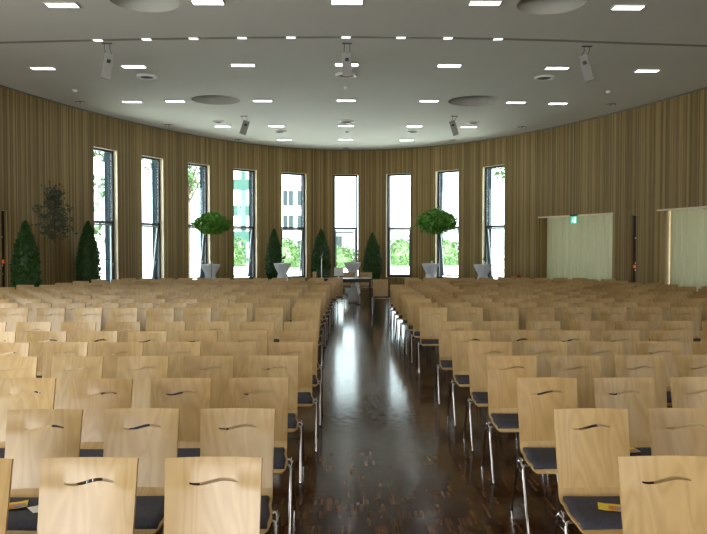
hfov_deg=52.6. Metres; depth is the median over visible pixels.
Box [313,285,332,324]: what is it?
chair
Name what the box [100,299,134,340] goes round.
chair
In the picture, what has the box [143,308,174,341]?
chair
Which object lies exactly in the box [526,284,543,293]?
chair
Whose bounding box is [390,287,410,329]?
chair
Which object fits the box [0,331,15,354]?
chair
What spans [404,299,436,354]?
chair
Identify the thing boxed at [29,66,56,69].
recessed light
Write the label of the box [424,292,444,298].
chair
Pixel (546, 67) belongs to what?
diffuser
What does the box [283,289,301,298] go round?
chair
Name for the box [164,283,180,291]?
chair
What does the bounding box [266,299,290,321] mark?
chair
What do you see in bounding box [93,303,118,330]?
chair
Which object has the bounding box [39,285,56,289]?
chair
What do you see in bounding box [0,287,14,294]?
chair
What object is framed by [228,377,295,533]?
chair
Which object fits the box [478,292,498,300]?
chair
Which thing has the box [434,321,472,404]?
chair
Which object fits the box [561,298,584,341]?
chair
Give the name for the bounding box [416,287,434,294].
chair
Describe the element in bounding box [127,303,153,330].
chair
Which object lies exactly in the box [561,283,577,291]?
chair
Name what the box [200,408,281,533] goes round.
chair
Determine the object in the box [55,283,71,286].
chair
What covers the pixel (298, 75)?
ceiling
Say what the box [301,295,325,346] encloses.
chair
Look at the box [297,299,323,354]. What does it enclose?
chair
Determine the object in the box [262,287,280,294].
chair
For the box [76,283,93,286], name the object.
chair
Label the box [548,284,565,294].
chair
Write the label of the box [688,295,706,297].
chair
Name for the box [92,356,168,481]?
chair
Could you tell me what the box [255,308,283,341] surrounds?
chair
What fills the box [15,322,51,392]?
chair
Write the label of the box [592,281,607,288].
chair
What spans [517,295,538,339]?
chair
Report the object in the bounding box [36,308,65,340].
chair
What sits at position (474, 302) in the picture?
chair
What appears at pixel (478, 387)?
chair
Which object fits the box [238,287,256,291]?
chair
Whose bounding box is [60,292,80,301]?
chair
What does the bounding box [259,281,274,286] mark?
chair
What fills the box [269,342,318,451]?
chair
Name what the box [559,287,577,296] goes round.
chair
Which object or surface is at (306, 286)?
chair
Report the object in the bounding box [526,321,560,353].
chair
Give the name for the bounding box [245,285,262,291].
chair
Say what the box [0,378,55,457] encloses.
chair
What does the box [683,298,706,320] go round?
chair
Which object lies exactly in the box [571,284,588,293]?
chair
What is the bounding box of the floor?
[14,290,671,533]
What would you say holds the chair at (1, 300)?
on the floor
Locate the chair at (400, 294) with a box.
[395,292,418,340]
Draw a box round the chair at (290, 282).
[279,281,294,286]
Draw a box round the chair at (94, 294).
[87,292,108,339]
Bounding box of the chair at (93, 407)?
[70,378,132,456]
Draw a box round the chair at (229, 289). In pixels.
[215,287,232,293]
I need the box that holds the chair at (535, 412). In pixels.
[510,377,577,533]
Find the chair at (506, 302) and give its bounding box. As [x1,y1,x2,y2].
[499,299,523,313]
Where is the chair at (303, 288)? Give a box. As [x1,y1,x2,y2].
[286,287,304,294]
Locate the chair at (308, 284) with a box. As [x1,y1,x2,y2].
[294,283,310,288]
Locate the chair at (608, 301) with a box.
[591,298,614,314]
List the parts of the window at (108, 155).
sash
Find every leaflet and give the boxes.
[9,500,27,508]
[27,505,37,512]
[598,502,620,511]
[630,447,640,452]
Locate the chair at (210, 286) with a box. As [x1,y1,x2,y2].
[199,285,216,291]
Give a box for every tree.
[30,181,77,282]
[94,151,104,243]
[142,159,199,276]
[190,211,233,277]
[413,206,457,274]
[492,167,503,186]
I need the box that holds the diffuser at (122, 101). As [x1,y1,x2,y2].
[122,101,140,102]
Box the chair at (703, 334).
[700,331,706,353]
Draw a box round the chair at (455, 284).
[454,283,469,286]
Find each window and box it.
[94,148,114,282]
[142,156,160,278]
[188,163,206,278]
[234,169,254,278]
[281,173,304,277]
[333,175,357,276]
[387,173,410,276]
[437,170,458,278]
[485,165,503,277]
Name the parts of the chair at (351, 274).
backrest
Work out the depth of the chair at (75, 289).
15.60 m
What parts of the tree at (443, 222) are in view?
crown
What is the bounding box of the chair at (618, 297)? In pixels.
[603,295,624,303]
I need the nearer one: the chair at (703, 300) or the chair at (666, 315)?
the chair at (666, 315)
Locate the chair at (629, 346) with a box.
[600,331,639,369]
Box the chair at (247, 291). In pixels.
[232,289,251,294]
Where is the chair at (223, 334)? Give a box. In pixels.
[195,322,229,354]
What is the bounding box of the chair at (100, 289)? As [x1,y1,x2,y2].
[93,287,111,297]
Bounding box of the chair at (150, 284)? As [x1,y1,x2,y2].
[142,283,158,291]
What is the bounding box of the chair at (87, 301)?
[80,299,103,339]
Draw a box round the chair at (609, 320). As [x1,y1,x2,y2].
[598,307,627,330]
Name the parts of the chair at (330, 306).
backrest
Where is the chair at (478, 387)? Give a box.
[463,342,517,451]
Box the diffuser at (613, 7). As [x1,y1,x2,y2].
[612,6,643,9]
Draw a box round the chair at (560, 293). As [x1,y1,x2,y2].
[559,292,579,304]
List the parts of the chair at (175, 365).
backrest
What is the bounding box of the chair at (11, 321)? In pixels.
[0,308,28,331]
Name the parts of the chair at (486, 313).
backrest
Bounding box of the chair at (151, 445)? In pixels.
[103,408,179,533]
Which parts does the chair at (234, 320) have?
backrest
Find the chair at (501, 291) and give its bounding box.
[496,289,515,297]
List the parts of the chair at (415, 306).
leg, leg, seat, backrest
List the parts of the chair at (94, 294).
backrest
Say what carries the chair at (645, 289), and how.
on the floor
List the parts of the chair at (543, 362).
backrest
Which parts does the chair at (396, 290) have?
backrest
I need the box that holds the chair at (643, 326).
[614,321,649,353]
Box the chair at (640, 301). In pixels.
[622,298,645,314]
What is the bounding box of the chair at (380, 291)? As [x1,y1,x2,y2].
[371,279,390,313]
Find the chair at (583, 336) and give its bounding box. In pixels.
[551,331,589,369]
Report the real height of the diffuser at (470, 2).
0.012 m
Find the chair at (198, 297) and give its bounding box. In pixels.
[185,295,207,304]
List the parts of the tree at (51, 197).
crown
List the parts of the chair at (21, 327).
backrest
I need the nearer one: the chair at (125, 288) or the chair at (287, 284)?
the chair at (125, 288)
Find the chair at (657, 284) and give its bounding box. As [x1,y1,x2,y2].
[647,283,662,288]
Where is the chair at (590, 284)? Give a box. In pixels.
[582,283,598,290]
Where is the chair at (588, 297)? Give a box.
[574,295,595,308]
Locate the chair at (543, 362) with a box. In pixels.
[518,341,567,436]
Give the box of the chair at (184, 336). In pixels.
[178,331,217,370]
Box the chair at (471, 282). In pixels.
[470,281,485,284]
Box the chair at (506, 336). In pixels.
[501,330,539,367]
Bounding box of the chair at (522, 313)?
[511,302,536,329]
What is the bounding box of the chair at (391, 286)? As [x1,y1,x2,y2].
[388,285,407,324]
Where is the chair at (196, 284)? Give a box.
[186,283,201,288]
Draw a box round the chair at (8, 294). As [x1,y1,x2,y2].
[6,292,27,301]
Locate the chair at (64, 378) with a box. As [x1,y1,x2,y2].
[51,356,103,483]
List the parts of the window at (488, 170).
sash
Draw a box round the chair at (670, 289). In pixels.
[654,287,672,293]
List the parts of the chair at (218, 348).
backrest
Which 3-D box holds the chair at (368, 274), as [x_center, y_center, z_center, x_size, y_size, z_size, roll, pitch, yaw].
[0.428,0.631,24.052,0.512,0.884,0.568,0,2,-1]
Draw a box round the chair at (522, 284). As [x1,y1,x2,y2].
[518,283,533,286]
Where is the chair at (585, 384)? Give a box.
[550,356,600,429]
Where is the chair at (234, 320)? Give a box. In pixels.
[219,308,246,341]
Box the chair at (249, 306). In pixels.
[227,303,252,321]
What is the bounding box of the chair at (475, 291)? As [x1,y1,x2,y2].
[471,289,490,297]
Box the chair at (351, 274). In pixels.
[343,272,356,290]
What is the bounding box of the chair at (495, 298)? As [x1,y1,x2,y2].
[488,295,510,304]
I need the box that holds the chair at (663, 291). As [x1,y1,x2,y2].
[648,289,667,296]
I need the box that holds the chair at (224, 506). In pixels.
[164,457,262,533]
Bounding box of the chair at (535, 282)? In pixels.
[531,281,546,288]
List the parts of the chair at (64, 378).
backrest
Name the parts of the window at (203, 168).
sash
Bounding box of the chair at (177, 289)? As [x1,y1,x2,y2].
[166,287,184,297]
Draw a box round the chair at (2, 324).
[0,322,6,340]
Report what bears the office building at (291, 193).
on the lawn at (492, 259)
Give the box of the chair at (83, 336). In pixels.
[78,331,117,368]
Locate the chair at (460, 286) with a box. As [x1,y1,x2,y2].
[458,285,475,288]
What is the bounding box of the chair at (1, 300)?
[0,299,9,302]
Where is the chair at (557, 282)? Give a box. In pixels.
[551,281,566,288]
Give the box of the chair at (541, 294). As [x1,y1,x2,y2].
[532,292,553,304]
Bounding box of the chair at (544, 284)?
[539,283,555,291]
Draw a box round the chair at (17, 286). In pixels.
[16,285,33,289]
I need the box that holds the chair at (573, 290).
[572,289,591,296]
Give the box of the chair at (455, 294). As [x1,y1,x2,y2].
[452,292,472,297]
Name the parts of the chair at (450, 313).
backrest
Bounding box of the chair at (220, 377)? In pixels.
[183,356,233,429]
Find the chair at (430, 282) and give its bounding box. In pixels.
[429,281,444,286]
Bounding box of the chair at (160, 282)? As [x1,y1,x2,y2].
[155,281,170,284]
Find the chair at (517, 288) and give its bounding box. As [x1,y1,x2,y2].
[511,287,529,296]
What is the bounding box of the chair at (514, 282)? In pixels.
[511,281,526,286]
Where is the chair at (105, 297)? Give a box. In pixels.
[98,295,120,309]
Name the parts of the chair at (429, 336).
leg, leg, seat, backrest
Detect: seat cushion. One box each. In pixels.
[0,448,4,457]
[7,497,38,530]
[80,449,103,456]
[130,424,149,428]
[134,496,164,528]
[177,448,199,457]
[260,495,269,528]
[273,447,285,468]
[288,413,296,427]
[298,392,312,403]
[312,375,316,383]
[374,296,389,297]
[421,339,438,343]
[441,360,452,367]
[455,375,469,383]
[472,392,487,403]
[491,413,518,428]
[523,447,556,468]
[562,496,621,529]
[578,424,596,428]
[630,447,651,455]
[666,391,671,402]
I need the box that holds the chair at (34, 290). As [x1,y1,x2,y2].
[27,289,46,294]
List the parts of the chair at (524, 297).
backrest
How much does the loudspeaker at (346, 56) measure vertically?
0.639 m
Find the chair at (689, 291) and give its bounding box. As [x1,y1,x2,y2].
[673,289,692,297]
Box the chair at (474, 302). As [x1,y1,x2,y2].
[468,298,491,313]
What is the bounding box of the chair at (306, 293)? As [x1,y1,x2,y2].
[305,292,328,340]
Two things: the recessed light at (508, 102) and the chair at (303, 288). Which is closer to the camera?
the chair at (303, 288)
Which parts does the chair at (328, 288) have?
backrest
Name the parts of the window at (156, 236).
sash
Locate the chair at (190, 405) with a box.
[150,378,211,457]
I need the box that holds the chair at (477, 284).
[475,283,491,286]
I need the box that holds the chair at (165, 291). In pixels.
[155,289,174,300]
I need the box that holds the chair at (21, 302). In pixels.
[17,299,41,314]
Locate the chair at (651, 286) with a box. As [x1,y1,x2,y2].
[638,284,655,288]
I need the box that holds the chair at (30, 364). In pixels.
[0,357,37,395]
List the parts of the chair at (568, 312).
backrest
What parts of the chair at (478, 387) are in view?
leg, leg, seat, backrest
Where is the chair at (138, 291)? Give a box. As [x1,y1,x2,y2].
[129,289,149,300]
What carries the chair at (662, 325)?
on the floor
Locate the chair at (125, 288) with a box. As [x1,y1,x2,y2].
[117,287,135,297]
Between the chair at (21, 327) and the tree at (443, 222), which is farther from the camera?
the tree at (443, 222)
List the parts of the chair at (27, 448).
seat, backrest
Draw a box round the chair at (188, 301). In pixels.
[173,299,196,315]
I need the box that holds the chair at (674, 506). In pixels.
[617,456,706,533]
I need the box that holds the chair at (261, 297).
[243,295,265,307]
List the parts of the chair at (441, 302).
backrest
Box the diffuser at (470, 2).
[469,1,500,4]
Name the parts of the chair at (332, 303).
backrest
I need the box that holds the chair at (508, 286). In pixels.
[503,285,520,291]
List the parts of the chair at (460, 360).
leg, leg, seat, backrest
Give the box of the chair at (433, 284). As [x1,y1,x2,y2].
[432,283,448,286]
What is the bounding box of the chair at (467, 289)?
[464,287,481,294]
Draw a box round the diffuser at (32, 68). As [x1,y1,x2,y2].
[32,68,54,69]
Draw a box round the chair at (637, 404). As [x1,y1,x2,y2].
[593,377,654,455]
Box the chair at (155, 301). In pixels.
[141,299,165,315]
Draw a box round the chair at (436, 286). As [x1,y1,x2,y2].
[435,285,452,288]
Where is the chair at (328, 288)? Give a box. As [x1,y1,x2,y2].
[311,287,331,329]
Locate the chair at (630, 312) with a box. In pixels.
[611,302,651,353]
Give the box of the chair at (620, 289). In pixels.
[607,287,625,293]
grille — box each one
[102,54,113,78]
[140,76,153,78]
[240,120,248,134]
[343,53,350,74]
[449,121,457,135]
[579,55,592,80]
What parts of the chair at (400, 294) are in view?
backrest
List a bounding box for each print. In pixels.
[9,503,25,507]
[608,506,620,509]
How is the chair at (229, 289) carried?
on the floor
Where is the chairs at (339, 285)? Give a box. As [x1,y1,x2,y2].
[73,278,627,313]
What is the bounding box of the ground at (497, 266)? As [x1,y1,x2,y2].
[99,255,503,278]
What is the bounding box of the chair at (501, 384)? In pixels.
[480,356,557,484]
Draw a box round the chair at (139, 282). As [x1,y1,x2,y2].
[135,281,150,288]
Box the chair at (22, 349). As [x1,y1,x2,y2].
[0,343,29,370]
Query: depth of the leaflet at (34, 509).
3.62 m
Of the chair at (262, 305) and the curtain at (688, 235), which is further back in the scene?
the curtain at (688, 235)
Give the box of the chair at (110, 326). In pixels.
[105,322,140,354]
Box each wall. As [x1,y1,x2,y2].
[0,86,74,289]
[73,108,522,289]
[522,88,706,286]
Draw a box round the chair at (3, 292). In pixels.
[1,289,20,298]
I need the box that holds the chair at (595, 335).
[570,321,604,353]
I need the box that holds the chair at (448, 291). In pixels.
[445,289,464,297]
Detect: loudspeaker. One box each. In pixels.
[101,43,113,79]
[239,116,249,134]
[342,43,351,75]
[449,116,458,135]
[578,46,593,81]
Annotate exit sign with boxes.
[570,214,577,223]
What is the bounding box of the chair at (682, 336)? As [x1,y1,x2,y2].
[649,330,690,368]
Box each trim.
[0,36,706,46]
[0,85,706,150]
[538,212,612,217]
[657,206,706,210]
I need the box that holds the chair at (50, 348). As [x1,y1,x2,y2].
[42,342,87,377]
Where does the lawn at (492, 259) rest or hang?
on the ground at (497, 266)
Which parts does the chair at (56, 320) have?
backrest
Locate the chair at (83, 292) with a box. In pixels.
[78,289,97,297]
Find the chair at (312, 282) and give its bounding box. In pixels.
[300,281,315,288]
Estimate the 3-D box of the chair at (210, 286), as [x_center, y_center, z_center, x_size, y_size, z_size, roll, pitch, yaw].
[-3.346,0.859,16.268,0.512,0.884,0.568,0,2,-1]
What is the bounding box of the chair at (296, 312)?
[291,307,322,373]
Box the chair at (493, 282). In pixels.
[490,281,505,284]
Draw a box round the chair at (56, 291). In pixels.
[52,289,72,294]
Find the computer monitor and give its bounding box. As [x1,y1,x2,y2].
[334,268,342,277]
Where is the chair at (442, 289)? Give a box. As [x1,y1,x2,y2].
[440,287,458,294]
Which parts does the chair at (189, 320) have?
backrest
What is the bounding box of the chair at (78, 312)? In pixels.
[73,308,102,341]
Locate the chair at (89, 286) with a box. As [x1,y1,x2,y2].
[85,285,102,291]
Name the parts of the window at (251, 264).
sash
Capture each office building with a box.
[234,171,248,262]
[282,184,300,252]
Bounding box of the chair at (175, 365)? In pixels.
[157,342,200,395]
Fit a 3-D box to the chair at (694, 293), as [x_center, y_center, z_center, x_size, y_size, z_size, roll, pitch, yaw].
[6.841,0.933,13.768,0.512,0.884,0.568,0,2,-1]
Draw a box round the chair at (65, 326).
[61,322,95,353]
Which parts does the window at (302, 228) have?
sash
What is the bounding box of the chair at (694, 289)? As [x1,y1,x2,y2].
[678,287,696,291]
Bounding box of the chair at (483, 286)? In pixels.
[481,285,498,291]
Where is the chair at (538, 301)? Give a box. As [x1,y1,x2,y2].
[530,299,553,314]
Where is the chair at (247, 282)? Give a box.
[238,281,253,286]
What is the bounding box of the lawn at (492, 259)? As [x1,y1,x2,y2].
[101,258,503,260]
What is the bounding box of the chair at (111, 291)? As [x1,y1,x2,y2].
[103,289,123,300]
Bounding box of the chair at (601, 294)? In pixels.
[586,292,606,299]
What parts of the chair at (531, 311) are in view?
backrest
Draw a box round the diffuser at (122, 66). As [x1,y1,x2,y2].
[122,66,145,67]
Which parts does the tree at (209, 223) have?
crown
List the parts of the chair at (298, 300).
backrest, leg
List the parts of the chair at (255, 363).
backrest, seat, leg, leg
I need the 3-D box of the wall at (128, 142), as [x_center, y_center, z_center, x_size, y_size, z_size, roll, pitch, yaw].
[-2.033,-1.796,25.482,15.173,5.650,6.660,-1,2,-19]
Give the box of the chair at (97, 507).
[37,457,138,533]
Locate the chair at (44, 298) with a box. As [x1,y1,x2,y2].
[39,295,61,305]
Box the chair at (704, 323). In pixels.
[702,321,706,330]
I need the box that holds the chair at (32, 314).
[25,303,51,330]
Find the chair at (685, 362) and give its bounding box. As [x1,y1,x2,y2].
[677,355,706,393]
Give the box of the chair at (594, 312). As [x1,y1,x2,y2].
[578,302,603,329]
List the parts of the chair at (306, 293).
backrest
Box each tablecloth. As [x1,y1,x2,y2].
[201,264,219,278]
[274,263,290,280]
[344,262,360,293]
[422,263,438,277]
[474,264,491,278]
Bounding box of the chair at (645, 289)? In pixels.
[631,287,649,293]
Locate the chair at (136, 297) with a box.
[127,295,149,309]
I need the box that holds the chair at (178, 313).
[160,303,186,329]
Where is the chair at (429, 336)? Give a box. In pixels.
[416,307,446,373]
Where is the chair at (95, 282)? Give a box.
[93,281,108,286]
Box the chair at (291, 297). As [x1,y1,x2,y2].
[272,295,294,321]
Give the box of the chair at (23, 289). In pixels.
[21,287,39,291]
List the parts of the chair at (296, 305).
backrest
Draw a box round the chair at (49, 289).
[45,287,63,291]
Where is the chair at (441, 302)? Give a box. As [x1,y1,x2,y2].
[434,298,460,354]
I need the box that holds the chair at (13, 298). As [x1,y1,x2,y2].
[10,295,32,305]
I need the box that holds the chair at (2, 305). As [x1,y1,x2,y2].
[0,303,17,315]
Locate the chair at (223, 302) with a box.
[204,299,227,307]
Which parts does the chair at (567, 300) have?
backrest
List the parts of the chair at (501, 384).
leg, leg, seat, backrest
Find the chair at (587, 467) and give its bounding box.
[553,408,629,533]
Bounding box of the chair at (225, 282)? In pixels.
[217,281,233,286]
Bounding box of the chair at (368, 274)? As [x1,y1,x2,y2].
[359,272,372,287]
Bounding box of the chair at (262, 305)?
[260,303,285,330]
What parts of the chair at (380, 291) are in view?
backrest, seat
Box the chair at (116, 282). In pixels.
[114,281,129,286]
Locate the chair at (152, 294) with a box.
[142,292,162,304]
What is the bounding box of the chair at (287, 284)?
[272,283,288,288]
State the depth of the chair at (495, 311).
10.43 m
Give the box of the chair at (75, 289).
[69,287,87,294]
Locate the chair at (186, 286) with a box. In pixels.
[177,285,194,291]
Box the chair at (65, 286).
[62,285,79,288]
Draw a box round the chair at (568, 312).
[563,307,591,341]
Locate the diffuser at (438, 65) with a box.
[438,65,460,66]
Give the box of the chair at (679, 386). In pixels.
[669,377,706,429]
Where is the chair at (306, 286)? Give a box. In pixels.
[290,285,307,291]
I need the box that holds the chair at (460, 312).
[455,307,482,340]
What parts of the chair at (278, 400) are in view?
backrest, seat, leg, leg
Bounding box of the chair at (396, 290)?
[393,289,414,334]
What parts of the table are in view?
leg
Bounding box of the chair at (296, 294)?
[278,292,298,302]
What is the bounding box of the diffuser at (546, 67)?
[546,67,568,68]
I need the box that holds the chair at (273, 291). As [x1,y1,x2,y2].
[257,289,276,298]
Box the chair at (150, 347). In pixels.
[128,331,167,369]
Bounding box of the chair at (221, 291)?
[206,289,225,296]
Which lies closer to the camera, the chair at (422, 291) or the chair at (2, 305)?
the chair at (2, 305)
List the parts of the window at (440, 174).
sash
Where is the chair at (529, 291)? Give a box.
[522,289,541,300]
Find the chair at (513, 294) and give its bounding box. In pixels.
[506,292,526,300]
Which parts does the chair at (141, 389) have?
backrest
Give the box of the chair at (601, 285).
[594,284,610,290]
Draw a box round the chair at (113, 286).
[108,285,125,294]
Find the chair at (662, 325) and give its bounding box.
[657,321,693,368]
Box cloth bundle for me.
[347,283,359,302]
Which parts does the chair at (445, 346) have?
leg, leg, seat, backrest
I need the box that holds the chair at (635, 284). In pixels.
[625,283,641,288]
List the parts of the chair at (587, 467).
leg, leg, seat, backrest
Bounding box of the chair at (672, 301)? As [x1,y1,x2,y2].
[652,298,675,314]
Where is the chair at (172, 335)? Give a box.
[150,322,184,354]
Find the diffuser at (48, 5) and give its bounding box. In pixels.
[46,4,77,6]
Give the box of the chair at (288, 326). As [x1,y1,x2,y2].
[284,321,322,396]
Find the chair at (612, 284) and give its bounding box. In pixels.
[603,283,619,288]
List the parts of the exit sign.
sign plate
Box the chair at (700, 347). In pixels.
[692,341,706,368]
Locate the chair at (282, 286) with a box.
[268,285,285,291]
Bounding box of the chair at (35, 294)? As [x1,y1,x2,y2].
[32,292,53,301]
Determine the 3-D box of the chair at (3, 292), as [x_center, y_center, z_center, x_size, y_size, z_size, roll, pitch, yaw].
[-7.029,0.912,14.469,0.512,0.884,0.568,0,2,0]
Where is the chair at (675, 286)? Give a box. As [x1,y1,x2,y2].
[661,284,677,288]
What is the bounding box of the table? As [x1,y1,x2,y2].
[324,278,371,303]
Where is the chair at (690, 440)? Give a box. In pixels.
[647,408,706,483]
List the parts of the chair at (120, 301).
backrest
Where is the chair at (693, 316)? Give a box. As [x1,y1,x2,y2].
[670,307,700,341]
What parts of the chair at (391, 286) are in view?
backrest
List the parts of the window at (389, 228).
sash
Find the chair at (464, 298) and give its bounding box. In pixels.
[459,295,480,302]
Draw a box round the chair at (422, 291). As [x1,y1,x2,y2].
[420,289,439,298]
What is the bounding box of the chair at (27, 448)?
[5,409,82,533]
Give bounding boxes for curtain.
[547,214,612,282]
[670,208,706,291]
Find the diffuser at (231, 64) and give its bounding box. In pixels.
[231,64,253,65]
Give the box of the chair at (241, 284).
[229,283,245,288]
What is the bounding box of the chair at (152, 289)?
[142,287,160,297]
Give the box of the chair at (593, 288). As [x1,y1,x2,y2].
[583,287,601,296]
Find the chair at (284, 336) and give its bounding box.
[279,331,322,426]
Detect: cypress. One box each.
[9,220,42,288]
[75,221,101,282]
[265,228,282,280]
[311,229,331,277]
[363,232,381,292]
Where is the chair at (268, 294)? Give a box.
[250,292,270,302]
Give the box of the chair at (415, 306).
[409,303,437,363]
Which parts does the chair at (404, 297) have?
backrest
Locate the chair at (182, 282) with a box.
[176,281,191,284]
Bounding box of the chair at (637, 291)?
[623,289,642,296]
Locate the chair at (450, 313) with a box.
[445,303,470,330]
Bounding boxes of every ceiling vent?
[136,74,156,79]
[212,120,223,123]
[274,130,285,132]
[335,72,357,78]
[338,120,353,123]
[407,130,418,132]
[467,121,479,124]
[534,75,554,80]
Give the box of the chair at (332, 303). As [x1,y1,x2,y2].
[315,283,333,320]
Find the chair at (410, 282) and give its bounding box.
[409,281,423,286]
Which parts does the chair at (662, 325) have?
backrest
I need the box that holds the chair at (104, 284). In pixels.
[98,283,114,286]
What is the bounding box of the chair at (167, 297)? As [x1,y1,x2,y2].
[156,295,178,304]
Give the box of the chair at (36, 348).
[27,331,66,377]
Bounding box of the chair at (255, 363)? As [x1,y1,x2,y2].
[248,356,304,484]
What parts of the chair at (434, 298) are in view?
backrest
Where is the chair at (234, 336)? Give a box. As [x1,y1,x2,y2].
[229,331,267,369]
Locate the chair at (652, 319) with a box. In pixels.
[634,307,662,340]
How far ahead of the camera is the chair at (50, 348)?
6.64 m
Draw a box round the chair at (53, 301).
[48,299,71,314]
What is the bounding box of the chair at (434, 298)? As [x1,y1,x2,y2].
[431,295,452,346]
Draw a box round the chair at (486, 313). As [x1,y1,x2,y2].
[478,303,503,330]
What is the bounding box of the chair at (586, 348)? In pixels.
[579,341,622,394]
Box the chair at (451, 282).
[450,281,465,286]
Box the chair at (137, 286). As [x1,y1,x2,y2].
[131,285,148,294]
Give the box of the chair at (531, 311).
[526,307,564,341]
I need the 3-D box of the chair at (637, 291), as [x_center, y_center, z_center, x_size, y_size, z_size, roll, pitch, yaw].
[5.790,0.908,14.606,0.512,0.884,0.568,0,2,0]
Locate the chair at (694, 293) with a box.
[692,292,706,294]
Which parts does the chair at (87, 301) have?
backrest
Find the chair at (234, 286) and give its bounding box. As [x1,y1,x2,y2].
[222,285,239,291]
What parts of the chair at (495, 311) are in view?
backrest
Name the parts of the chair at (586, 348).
backrest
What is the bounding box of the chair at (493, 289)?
[488,287,506,294]
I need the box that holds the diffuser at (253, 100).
[253,100,271,101]
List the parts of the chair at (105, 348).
backrest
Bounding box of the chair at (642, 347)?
[636,341,679,405]
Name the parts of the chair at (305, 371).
backrest, seat, leg, leg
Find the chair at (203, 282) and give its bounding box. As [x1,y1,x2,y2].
[197,281,212,284]
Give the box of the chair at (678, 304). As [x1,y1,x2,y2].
[676,302,702,330]
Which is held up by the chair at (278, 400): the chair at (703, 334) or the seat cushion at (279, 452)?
the seat cushion at (279, 452)
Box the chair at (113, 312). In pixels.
[109,308,137,331]
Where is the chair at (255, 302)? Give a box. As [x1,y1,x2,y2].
[235,299,259,330]
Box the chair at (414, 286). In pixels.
[413,285,429,291]
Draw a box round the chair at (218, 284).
[207,283,223,288]
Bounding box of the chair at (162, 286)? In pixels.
[153,285,170,294]
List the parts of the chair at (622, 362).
backrest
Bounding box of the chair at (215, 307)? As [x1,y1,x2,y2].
[194,303,219,330]
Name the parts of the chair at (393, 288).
backrest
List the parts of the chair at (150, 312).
backrest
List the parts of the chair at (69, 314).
backrest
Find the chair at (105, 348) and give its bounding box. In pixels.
[98,342,143,394]
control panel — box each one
[2,211,4,286]
[633,215,635,286]
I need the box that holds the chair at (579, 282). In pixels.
[572,281,587,288]
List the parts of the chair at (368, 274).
backrest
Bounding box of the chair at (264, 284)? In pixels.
[250,283,266,286]
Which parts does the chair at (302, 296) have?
backrest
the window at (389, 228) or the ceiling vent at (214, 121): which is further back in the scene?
the window at (389, 228)
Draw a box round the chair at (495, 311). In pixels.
[490,307,519,340]
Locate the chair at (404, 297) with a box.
[399,295,429,346]
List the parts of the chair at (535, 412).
leg, leg, seat, backrest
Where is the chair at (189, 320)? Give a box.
[183,308,211,341]
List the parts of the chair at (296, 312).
backrest, leg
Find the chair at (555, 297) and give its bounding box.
[545,295,567,309]
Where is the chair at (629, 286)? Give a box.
[616,284,633,290]
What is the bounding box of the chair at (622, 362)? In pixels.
[614,355,673,429]
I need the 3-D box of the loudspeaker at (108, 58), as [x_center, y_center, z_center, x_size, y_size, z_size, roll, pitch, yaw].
[-4.705,-3.924,13.671,0.241,0.703,0.284,-1,2,-26]
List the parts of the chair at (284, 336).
backrest, seat, leg, leg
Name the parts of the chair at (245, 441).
backrest, seat, leg, leg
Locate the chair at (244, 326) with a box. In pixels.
[240,322,273,369]
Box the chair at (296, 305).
[294,303,323,358]
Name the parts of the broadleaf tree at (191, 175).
crown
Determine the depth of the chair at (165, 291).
14.76 m
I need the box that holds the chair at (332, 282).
[321,281,338,316]
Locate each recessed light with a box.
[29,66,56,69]
[43,2,80,7]
[120,65,147,67]
[121,100,142,102]
[164,100,185,102]
[190,0,225,4]
[214,125,230,126]
[230,63,255,66]
[252,99,272,101]
[268,125,284,126]
[330,0,363,4]
[335,63,358,65]
[336,99,355,101]
[338,125,353,126]
[406,125,422,126]
[419,100,438,101]
[436,64,461,66]
[460,126,476,127]
[467,0,502,5]
[505,101,526,103]
[544,66,570,69]
[547,102,568,104]
[609,4,646,9]
[633,69,660,72]
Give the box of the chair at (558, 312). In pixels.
[544,302,569,330]
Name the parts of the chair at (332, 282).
backrest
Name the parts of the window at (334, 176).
sash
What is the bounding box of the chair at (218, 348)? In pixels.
[212,342,256,394]
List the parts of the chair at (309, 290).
backrest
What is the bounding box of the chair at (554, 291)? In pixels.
[546,289,565,300]
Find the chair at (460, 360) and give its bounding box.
[447,331,489,426]
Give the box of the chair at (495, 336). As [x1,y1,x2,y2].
[482,321,516,352]
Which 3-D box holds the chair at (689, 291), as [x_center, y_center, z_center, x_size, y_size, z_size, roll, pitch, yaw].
[6.840,0.907,14.627,0.512,0.884,0.568,0,2,-1]
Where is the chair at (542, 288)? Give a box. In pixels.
[535,287,553,296]
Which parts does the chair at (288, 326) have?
backrest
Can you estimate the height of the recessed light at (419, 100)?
0.020 m
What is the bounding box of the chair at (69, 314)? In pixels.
[59,303,85,331]
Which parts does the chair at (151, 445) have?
backrest, seat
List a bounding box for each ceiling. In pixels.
[0,0,706,149]
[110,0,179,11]
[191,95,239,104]
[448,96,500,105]
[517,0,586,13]
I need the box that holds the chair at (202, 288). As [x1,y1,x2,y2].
[190,287,208,293]
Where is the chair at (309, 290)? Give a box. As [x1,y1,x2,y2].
[308,289,329,334]
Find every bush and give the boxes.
[234,235,248,266]
[282,236,300,267]
[336,244,354,267]
[391,232,408,265]
[443,234,457,265]
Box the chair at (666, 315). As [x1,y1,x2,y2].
[644,302,670,320]
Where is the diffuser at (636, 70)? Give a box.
[636,70,658,71]
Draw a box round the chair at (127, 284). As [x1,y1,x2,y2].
[121,283,137,291]
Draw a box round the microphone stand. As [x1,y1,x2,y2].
[319,250,325,277]
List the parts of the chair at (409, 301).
leg, backrest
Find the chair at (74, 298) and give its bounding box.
[69,295,91,309]
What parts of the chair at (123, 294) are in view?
backrest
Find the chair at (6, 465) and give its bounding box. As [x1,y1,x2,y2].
[0,458,13,533]
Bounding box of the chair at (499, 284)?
[496,283,512,286]
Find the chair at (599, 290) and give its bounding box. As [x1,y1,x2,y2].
[597,289,616,296]
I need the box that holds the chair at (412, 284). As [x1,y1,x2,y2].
[411,283,426,288]
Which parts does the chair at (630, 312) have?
backrest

